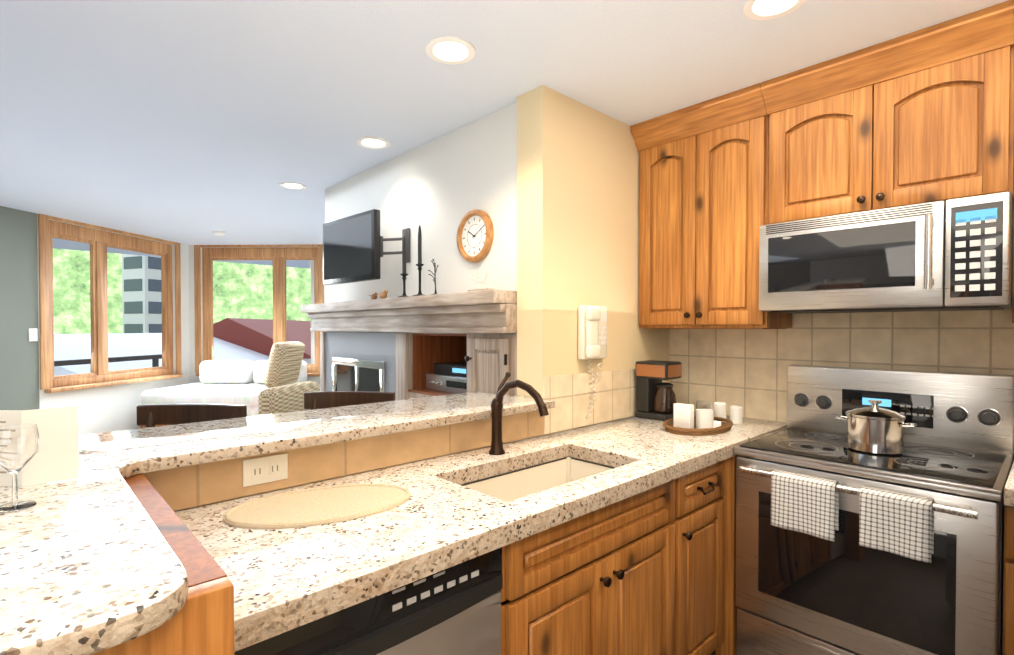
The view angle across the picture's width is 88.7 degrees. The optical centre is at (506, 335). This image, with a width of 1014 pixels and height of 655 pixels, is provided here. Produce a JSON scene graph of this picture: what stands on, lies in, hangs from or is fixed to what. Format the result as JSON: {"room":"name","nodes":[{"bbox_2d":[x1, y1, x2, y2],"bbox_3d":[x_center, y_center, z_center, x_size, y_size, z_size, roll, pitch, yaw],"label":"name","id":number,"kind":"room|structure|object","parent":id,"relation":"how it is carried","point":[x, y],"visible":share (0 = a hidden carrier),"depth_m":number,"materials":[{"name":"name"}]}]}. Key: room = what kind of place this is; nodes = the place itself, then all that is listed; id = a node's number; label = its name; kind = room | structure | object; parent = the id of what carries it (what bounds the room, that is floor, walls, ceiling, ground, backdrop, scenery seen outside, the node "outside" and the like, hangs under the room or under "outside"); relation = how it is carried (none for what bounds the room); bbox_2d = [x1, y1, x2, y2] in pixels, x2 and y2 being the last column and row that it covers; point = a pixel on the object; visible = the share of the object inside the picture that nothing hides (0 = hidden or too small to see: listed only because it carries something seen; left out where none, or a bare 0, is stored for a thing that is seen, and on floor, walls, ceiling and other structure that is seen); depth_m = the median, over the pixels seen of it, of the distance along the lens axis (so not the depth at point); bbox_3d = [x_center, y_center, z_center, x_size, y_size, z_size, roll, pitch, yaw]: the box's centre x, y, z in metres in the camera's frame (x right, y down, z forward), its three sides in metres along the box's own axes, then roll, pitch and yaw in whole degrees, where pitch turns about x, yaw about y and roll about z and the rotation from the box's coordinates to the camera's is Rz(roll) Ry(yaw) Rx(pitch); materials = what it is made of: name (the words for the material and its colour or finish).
{"room":"kitchen and living room","nodes":[
{"label":"kitchen and living room","id":0,"kind":"room"},
{"bbox_2d":[0,206,189,434],"bbox_3d":[-4.537,0.124,3.178,0.160,2.400,6.700,0,1,8],"label":"wall","id":1,"kind":"structure","parent":0,"point":[107,409],"depth_m":4.64,"materials":[{"name":"white paint"}]},
{"bbox_2d":[28,328,37,340],"bbox_3d":[-4.237,-0.004,4.638,0.060,0.115,0.049,-1,1,-43],"label":"switch plate","id":2,"kind":"object","parent":1,"relation":"attached to","point":[33,334],"visible":1,"depth_m":4.63,"materials":[{"name":"white plastic"}]},
{"bbox_2d":[38,214,182,392],"bbox_3d":[-4.137,-0.319,5.511,0.190,1.670,1.655,0,1,8],"label":"window frames","id":3,"kind":"structure","parent":1,"relation":"in","point":[100,241],"depth_m":5.31,"materials":[{"name":"brown wood"}]},
{"bbox_2d":[188,245,319,386],"bbox_3d":[-3.088,0.076,6.537,2.080,2.400,0.160,0,1,2],"label":"wall","id":4,"kind":"structure","parent":0,"point":[194,378],"depth_m":6.48,"materials":[{"name":"white paint"}]},
{"bbox_2d":[194,244,323,375],"bbox_3d":[-3.062,-0.333,6.475,1.655,1.670,0.190,0,1,2],"label":"window frames","id":5,"kind":"structure","parent":4,"relation":"in","point":[278,255],"depth_m":6.48,"materials":[{"name":"brown wood"}]},
{"bbox_2d":[310,260,325,363],"bbox_3d":[-1.497,0.088,5.714,0.150,2.400,2.889,-1,1,-43],"label":"wall","id":6,"kind":"structure","parent":0,"point":[312,332],"depth_m":6.66,"materials":[{"name":"white paint"}]},
{"bbox_2d":[142,85,669,511],"bbox_3d":[0.015,0.138,2.189,2.607,2.400,0.168,-1,1,-43],"label":"wall","id":7,"kind":"structure","parent":0,"point":[578,169],"depth_m":2.29,"materials":[{"name":"beige paint"}]},
{"bbox_2d":[243,453,287,486],"bbox_3d":[-0.666,0.371,1.432,0.118,0.072,0.008,-1,1,-43],"label":"outlet","id":8,"kind":"object","parent":7,"relation":"attached to","point":[261,470],"visible":1,"depth_m":1.43,"materials":[{"name":"white plastic"}]},
{"bbox_2d":[0,392,554,654],"bbox_3d":[-0.562,0.301,1.236,2.384,0.032,1.225,-1,1,-43],"label":"bar","id":9,"kind":"object","parent":7,"relation":"on","point":[90,562],"visible":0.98,"depth_m":0.80,"materials":[{"name":"stone"}]},
{"bbox_2d":[0,424,39,512],"bbox_3d":[-0.872,0.222,0.872,0.152,0.135,0.064,0,1,0],"label":"glasses","id":10,"kind":"object","parent":9,"relation":"on","point":[19,446],"visible":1,"depth_m":0.86,"materials":[{"name":"clear glass"}]},
{"bbox_2d":[0,406,78,486],"bbox_3d":[-0.930,0.215,1.014,0.139,0.145,0.066,-1,1,-43],"label":"card","id":11,"kind":"object","parent":9,"relation":"on","point":[55,457],"visible":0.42,"depth_m":1.01,"materials":[{"name":"white paper"}]},
{"bbox_2d":[578,305,606,418],"bbox_3d":[0.413,0.125,2.413,0.190,0.524,0.070,-1,1,-43],"label":"phone","id":12,"kind":"object","parent":7,"relation":"attached to","point":[592,332],"visible":1,"depth_m":2.36,"materials":[{"name":"white plastic"}]},
{"bbox_2d":[543,368,670,433],"bbox_3d":[0.540,0.295,2.575,1.052,0.245,0.012,-1,1,-43],"label":"wall tiles","id":13,"kind":"structure","parent":7,"relation":"attached to","point":[571,394],"depth_m":2.41,"materials":[{"name":"tile"}]},
{"bbox_2d":[325,102,516,334],"bbox_3d":[-0.246,0.120,3.482,1.080,2.400,2.076,-1,1,-43],"label":"wall","id":14,"kind":"structure","parent":0,"point":[437,189],"depth_m":2.79,"materials":[{"name":"white paint"}]},
{"bbox_2d":[323,209,409,284],"bbox_3d":[-0.885,-0.526,3.205,0.215,0.400,0.717,-1,1,-43],"label":"tv","id":15,"kind":"object","parent":14,"relation":"attached to","point":[353,248],"visible":0.98,"depth_m":3.10,"materials":[{"name":"black"}]},
{"bbox_2d":[457,209,493,262],"bbox_3d":[-0.164,-0.492,2.572,0.032,0.260,0.260,-1,1,-43],"label":"clock","id":16,"kind":"object","parent":14,"relation":"attached to","point":[475,233],"visible":1,"depth_m":2.56,"materials":[{"name":"brown wood"}]},
{"bbox_2d":[0,0,1008,268],"bbox_3d":[-1.978,-1.091,2.154,7.700,0.060,12.000,-1,1,-43],"label":"ceiling","id":17,"kind":"structure","parent":0,"point":[192,122],"depth_m":2.15,"materials":[{"name":"white paint"}]},
{"bbox_2d":[213,231,224,235],"bbox_3d":[-3.089,-1.093,5.564,0.120,0.032,0.120,-1,1,-43],"label":"recessed light","id":18,"kind":"object","parent":17,"relation":"attached to","point":[221,233],"visible":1,"depth_m":5.52,"materials":[{"name":"white plastic"}]},
{"bbox_2d":[279,182,306,189],"bbox_3d":[-1.547,-1.079,3.751,0.184,0.009,0.184,-1,1,-43],"label":"recessed light","id":19,"kind":"object","parent":17,"relation":"in","point":[293,185],"visible":0.98,"depth_m":3.75,"materials":[{"name":"white"}]},
{"bbox_2d":[356,136,389,148],"bbox_3d":[-0.742,-1.067,2.883,0.184,0.009,0.184,-1,1,-43],"label":"recessed light","id":20,"kind":"object","parent":17,"relation":"in","point":[369,142],"visible":1,"depth_m":2.88,"materials":[{"name":"white"}]},
{"bbox_2d":[426,36,474,64],"bbox_3d":[-0.209,-1.053,1.925,0.184,0.009,0.184,-1,1,-43],"label":"recessed light","id":21,"kind":"object","parent":17,"relation":"in","point":[450,50],"visible":1,"depth_m":1.92,"materials":[{"name":"white"}]},
{"bbox_2d":[743,0,805,19],"bbox_3d":[0.846,-1.049,1.636,0.184,0.009,0.184,-1,1,-43],"label":"recessed light","id":22,"kind":"object","parent":17,"relation":"in","point":[763,9],"visible":1,"depth_m":1.67,"materials":[{"name":"white"}]},
{"bbox_3d":[-1.978,1.368,2.189,7.700,0.060,12.000,-1,1,-43],"label":"floor","id":23,"kind":"structure","parent":0,"visible":0},
{"bbox_2d":[90,474,233,654],"bbox_3d":[-1.012,0.842,0.720,0.911,1.034,0.947,-1,1,-43],"label":"end panel","id":24,"kind":"object","parent":23,"relation":"on","point":[201,622],"visible":0.12,"depth_m":0.67,"materials":[{"name":"brown wood"}]},
{"bbox_2d":[137,404,246,427],"bbox_3d":[-1.165,0.803,1.736,0.400,1.086,0.456,0,1,2],"label":"bar stool","id":25,"kind":"object","parent":23,"relation":"on","point":[150,415],"visible":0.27,"depth_m":1.92,"materials":[{"name":"brown wood"}]},
{"bbox_2d":[304,391,394,409],"bbox_3d":[-0.700,0.797,2.117,0.400,1.086,0.456,0,1,2],"label":"bar stool","id":26,"kind":"object","parent":23,"relation":"on","point":[321,400],"visible":0.15,"depth_m":2.30,"materials":[{"name":"brown wood"}]},
{"bbox_2d":[234,547,502,654],"bbox_3d":[-0.429,0.921,1.240,0.636,0.862,0.594,-1,1,-43],"label":"dishwasher","id":27,"kind":"object","parent":23,"relation":"on","point":[454,610],"visible":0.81,"depth_m":1.08,"materials":[{"name":"grey metal"}]},
{"bbox_2d":[300,290,516,400],"bbox_3d":[-0.648,0.557,3.139,0.978,1.535,2.116,-1,1,-43],"label":"fireplace","id":28,"kind":"object","parent":23,"relation":"on","point":[353,357],"visible":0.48,"depth_m":3.01,"materials":[{"name":"white wood"}]},
{"bbox_2d":[369,292,377,298],"bbox_3d":[-0.799,-0.234,3.101,0.029,0.046,0.109,-1,1,-43],"label":"bird","id":29,"kind":"object","parent":28,"relation":"on","point":[374,295],"visible":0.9,"depth_m":3.08},
{"bbox_2d":[377,290,387,298],"bbox_3d":[-0.724,-0.237,3.021,0.034,0.054,0.129,-1,1,-43],"label":"bird","id":30,"kind":"object","parent":28,"relation":"on","point":[382,295],"visible":0.94,"depth_m":3.00},
{"bbox_2d":[398,236,407,296],"bbox_3d":[-0.571,-0.380,2.885,0.080,0.345,0.079,-1,1,-43],"label":"candlestick","id":31,"kind":"object","parent":28,"relation":"on","point":[404,275],"visible":0.92,"depth_m":2.88,"materials":[{"name":"black metal"}]},
{"bbox_2d":[412,225,423,295],"bbox_3d":[-0.466,-0.399,2.773,0.080,0.385,0.079,-1,1,-43],"label":"candlestick","id":32,"kind":"object","parent":28,"relation":"on","point":[419,265],"visible":0.88,"depth_m":2.76,"materials":[{"name":"black metal"}]},
{"bbox_2d":[428,259,438,294],"bbox_3d":[-0.381,-0.303,2.698,0.056,0.195,0.089,-1,1,-43],"label":"branch","id":33,"kind":"object","parent":28,"relation":"on","point":[435,268],"visible":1,"depth_m":2.69,"materials":[{"name":"black metal"}]},
{"bbox_2d":[426,362,466,393],"bbox_3d":[-0.219,0.238,2.965,0.308,0.150,0.430,-1,1,-43],"label":"stereo","id":34,"kind":"object","parent":28,"relation":"in","point":[449,377],"visible":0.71,"depth_m":2.88,"materials":[{"name":"silver metal"}]},
{"bbox_2d":[467,272,495,291],"bbox_3d":[-0.121,-0.249,2.407,0.060,0.095,0.152,-1,1,-43],"label":"antler mount","id":35,"kind":"object","parent":28,"relation":"on","point":[478,281],"visible":0.83,"depth_m":2.38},
{"bbox_2d":[499,455,737,654],"bbox_3d":[0.265,0.911,1.882,1.247,0.863,0.618,-1,1,-43],"label":"base cabinet","id":36,"kind":"object","parent":23,"relation":"on","point":[651,571],"visible":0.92,"depth_m":1.64,"materials":[{"name":"brown wood"}]},
{"bbox_2d":[175,412,786,651],"bbox_3d":[0.239,0.454,1.859,2.474,0.050,0.624,-1,1,-43],"label":"countertop","id":37,"kind":"structure","parent":36,"relation":"on","point":[283,580],"depth_m":1.23,"materials":[{"name":"stone"}]},
{"bbox_2d":[223,484,410,528],"bbox_3d":[-0.470,0.430,1.327,0.436,0.011,0.292,-1,1,-43],"label":"cutting board","id":38,"kind":"object","parent":37,"relation":"on","point":[316,506],"visible":1,"depth_m":1.30,"materials":[{"name":"fabric"}]},
{"bbox_2d":[489,372,548,454],"bbox_3d":[0.055,0.283,1.816,0.106,0.291,0.279,-1,1,-43],"label":"faucet","id":39,"kind":"object","parent":37,"relation":"on","point":[496,405],"visible":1,"depth_m":1.86,"materials":[{"name":"brown metal"}]},
{"bbox_2d":[460,456,616,501],"bbox_3d":[0.122,0.583,1.706,0.664,0.200,0.354,-1,1,-43],"label":"sink basin","id":40,"kind":"object","parent":37,"relation":"in","point":[517,484],"visible":0.1,"depth_m":1.91,"materials":[{"name":"beige ceramic"}]},
{"bbox_2d":[635,360,681,420],"bbox_3d":[0.772,0.275,2.624,0.156,0.285,0.194,-1,1,-43],"label":"coffee maker","id":41,"kind":"object","parent":37,"relation":"on","point":[655,397],"visible":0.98,"depth_m":2.58,"materials":[{"name":"black plastic"}]},
{"bbox_2d":[663,416,732,435],"bbox_3d":[0.864,0.406,2.345,0.396,0.030,0.266,-1,1,-43],"label":"tray","id":42,"kind":"object","parent":37,"relation":"on","point":[724,427],"visible":0.65,"depth_m":2.22,"materials":[{"name":"wood"}]},
{"bbox_2d":[673,401,720,428],"bbox_3d":[0.867,0.356,2.340,0.259,0.110,0.176,-1,1,-43],"label":"canisters","id":43,"kind":"object","parent":42,"relation":"on","point":[683,415],"visible":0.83,"depth_m":2.25,"materials":[{"name":"white ceramic"}]},
{"bbox_2d":[714,402,742,423],"bbox_3d":[1.060,0.370,2.487,0.128,0.098,0.056,0,1,13],"label":"canisters","id":44,"kind":"object","parent":37,"relation":"on","point":[735,412],"visible":0.77,"depth_m":2.47,"materials":[{"name":"white ceramic"}]},
{"bbox_2d":[734,365,1013,654],"bbox_3d":[1.361,0.744,1.959,0.702,1.195,0.760,-1,1,-43],"label":"range","id":45,"kind":"object","parent":23,"relation":"on","point":[800,593],"visible":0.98,"depth_m":1.83,"materials":[{"name":"grey metal"}]},
{"bbox_2d":[771,469,838,541],"bbox_3d":[1.034,0.585,1.808,0.051,0.197,0.201,-1,1,-43],"label":"hanging towel","id":46,"kind":"object","parent":45,"relation":"hanging from","point":[806,504],"visible":0.98,"depth_m":1.79,"materials":[{"name":"white fabric"}]},
{"bbox_2d":[836,400,916,454],"bbox_3d":[1.375,0.335,1.939,0.184,0.188,0.244,-1,1,-43],"label":"pot","id":47,"kind":"object","parent":45,"relation":"on","point":[875,428],"visible":1,"depth_m":1.87,"materials":[{"name":"silver metal"}]},
{"bbox_2d":[859,486,933,562],"bbox_3d":[1.212,0.583,1.618,0.051,0.188,0.181,-1,1,-43],"label":"hanging towel","id":48,"kind":"object","parent":45,"relation":"hanging from","point":[898,523],"visible":1,"depth_m":1.60,"materials":[{"name":"white fabric"}]},
{"bbox_2d":[1002,505,1013,654],"bbox_3d":[1.955,0.918,1.375,0.638,0.863,0.900,-1,1,-43],"label":"base cabinet","id":49,"kind":"object","parent":23,"relation":"on","point":[1008,612],"visible":0.88,"depth_m":1.50,"materials":[{"name":"brown wood"}]},
{"bbox_2d":[1004,462,1013,506],"bbox_3d":[1.954,0.461,1.367,0.642,0.050,0.899,-1,1,-43],"label":"countertop","id":50,"kind":"structure","parent":49,"relation":"on","point":[1009,493],"depth_m":1.47,"materials":[{"name":"stone"}]},
{"bbox_3d":[-4.051,1.310,3.740,6.600,0.012,6.700,-1,1,-43],"label":"carpet floor","id":51,"kind":"structure","parent":23,"relation":"on","visible":0},
{"bbox_2d":[140,360,306,427],"bbox_3d":[-3.130,0.795,5.929,1.542,0.980,0.897,0,1,2],"label":"sofa","id":52,"kind":"object","parent":51,"relation":"on","point":[226,381],"visible":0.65,"depth_m":5.83,"materials":[{"name":"white fabric"}]},
{"bbox_2d":[264,341,304,387],"bbox_3d":[-2.448,0.319,5.728,0.245,0.493,0.563,0,1,3],"label":"woven cushion","id":53,"kind":"object","parent":52,"relation":"on","point":[284,363],"visible":0.98,"depth_m":5.54,"materials":[{"name":"beige fabric"}]},
{"bbox_2d":[258,381,319,415],"bbox_3d":[-1.650,0.874,4.637,0.800,0.860,0.840,0,1,12],"label":"armchair","id":54,"kind":"object","parent":51,"relation":"on","point":[282,399],"visible":0.1,"depth_m":4.48,"materials":[{"name":"beige wicker"}]},
{"bbox_3d":[2.537,0.151,1.317,0.120,2.400,4.577,-1,1,-43],"label":"wall","id":55,"kind":"structure","parent":0,"visible":0},
{"bbox_2d":[630,83,791,328],"bbox_3d":[0.992,-0.549,2.556,0.400,1.034,0.638,-1,1,-43],"label":"upper cabinet","id":56,"kind":"object","parent":55,"relation":"attached to","point":[703,194],"visible":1,"depth_m":2.43,"materials":[{"name":"brown wood"}]},
{"bbox_2d":[669,309,1013,422],"bbox_3d":[1.719,0.158,2.093,0.012,0.636,2.326,-1,1,-43],"label":"wall tiles","id":57,"kind":"structure","parent":55,"relation":"attached to","point":[745,370],"depth_m":2.37,"materials":[{"name":"tile"}]},
{"bbox_2d":[761,0,1013,224],"bbox_3d":[1.471,-0.760,2.041,0.400,0.597,0.760,-1,1,-43],"label":"upper cabinet","id":58,"kind":"object","parent":55,"relation":"attached to","point":[925,115],"visible":0.94,"depth_m":1.89,"materials":[{"name":"brown wood"}]},
{"bbox_2d":[759,192,1013,313],"bbox_3d":[1.449,-0.278,2.027,0.461,0.364,0.760,-1,1,-43],"label":"over-the-range microwave","id":59,"kind":"object","parent":58,"relation":"attached to","point":[953,255],"visible":1,"depth_m":1.84,"materials":[{"name":"grey metal"}]},
{"bbox_2d":[1012,209,1013,322],"bbox_3d":[2.040,-0.543,1.437,0.400,1.014,0.900,-1,1,-43],"label":"upper cabinet","id":60,"kind":"object","parent":55,"relation":"attached to","point":[1013,275],"visible":1,"depth_m":1.69,"materials":[{"name":"brown wood"}]},
{"label":"outside","id":61,"kind":"structure","parent":0,"visible":0},
{"bbox_2d":[53,248,310,333],"bbox_3d":[-22.318,-11.444,22.013,70.778,45.000,20.966,-1,1,-43],"label":"trees","id":62,"kind":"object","parent":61,"point":[243,290],"depth_m":36.48,"materials":[{"name":"green plant"}]},
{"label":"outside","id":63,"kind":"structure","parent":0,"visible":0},
{"bbox_2d":[54,354,161,366],"bbox_3d":[-5.474,0.956,5.198,0.200,1.280,5.000,0,1,8],"label":"rail","id":64,"kind":"object","parent":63,"point":[155,360],"visible":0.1,"depth_m":6.90,"materials":[{"name":"black"}]},
{"bbox_2d":[122,254,161,309],"bbox_3d":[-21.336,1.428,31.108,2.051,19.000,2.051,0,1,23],"label":"building","id":65,"kind":"structure","parent":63,"point":[141,275],"depth_m":30.13,"materials":[{"name":"white concrete"}]},
{"bbox_2d":[54,310,310,375],"bbox_3d":[-11.100,5.197,20.995,7.889,11.750,17.463,0,1,5],"label":"building","id":66,"kind":"structure","parent":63,"point":[233,338],"depth_m":19.15,"materials":[{"name":"white"}]}
]}

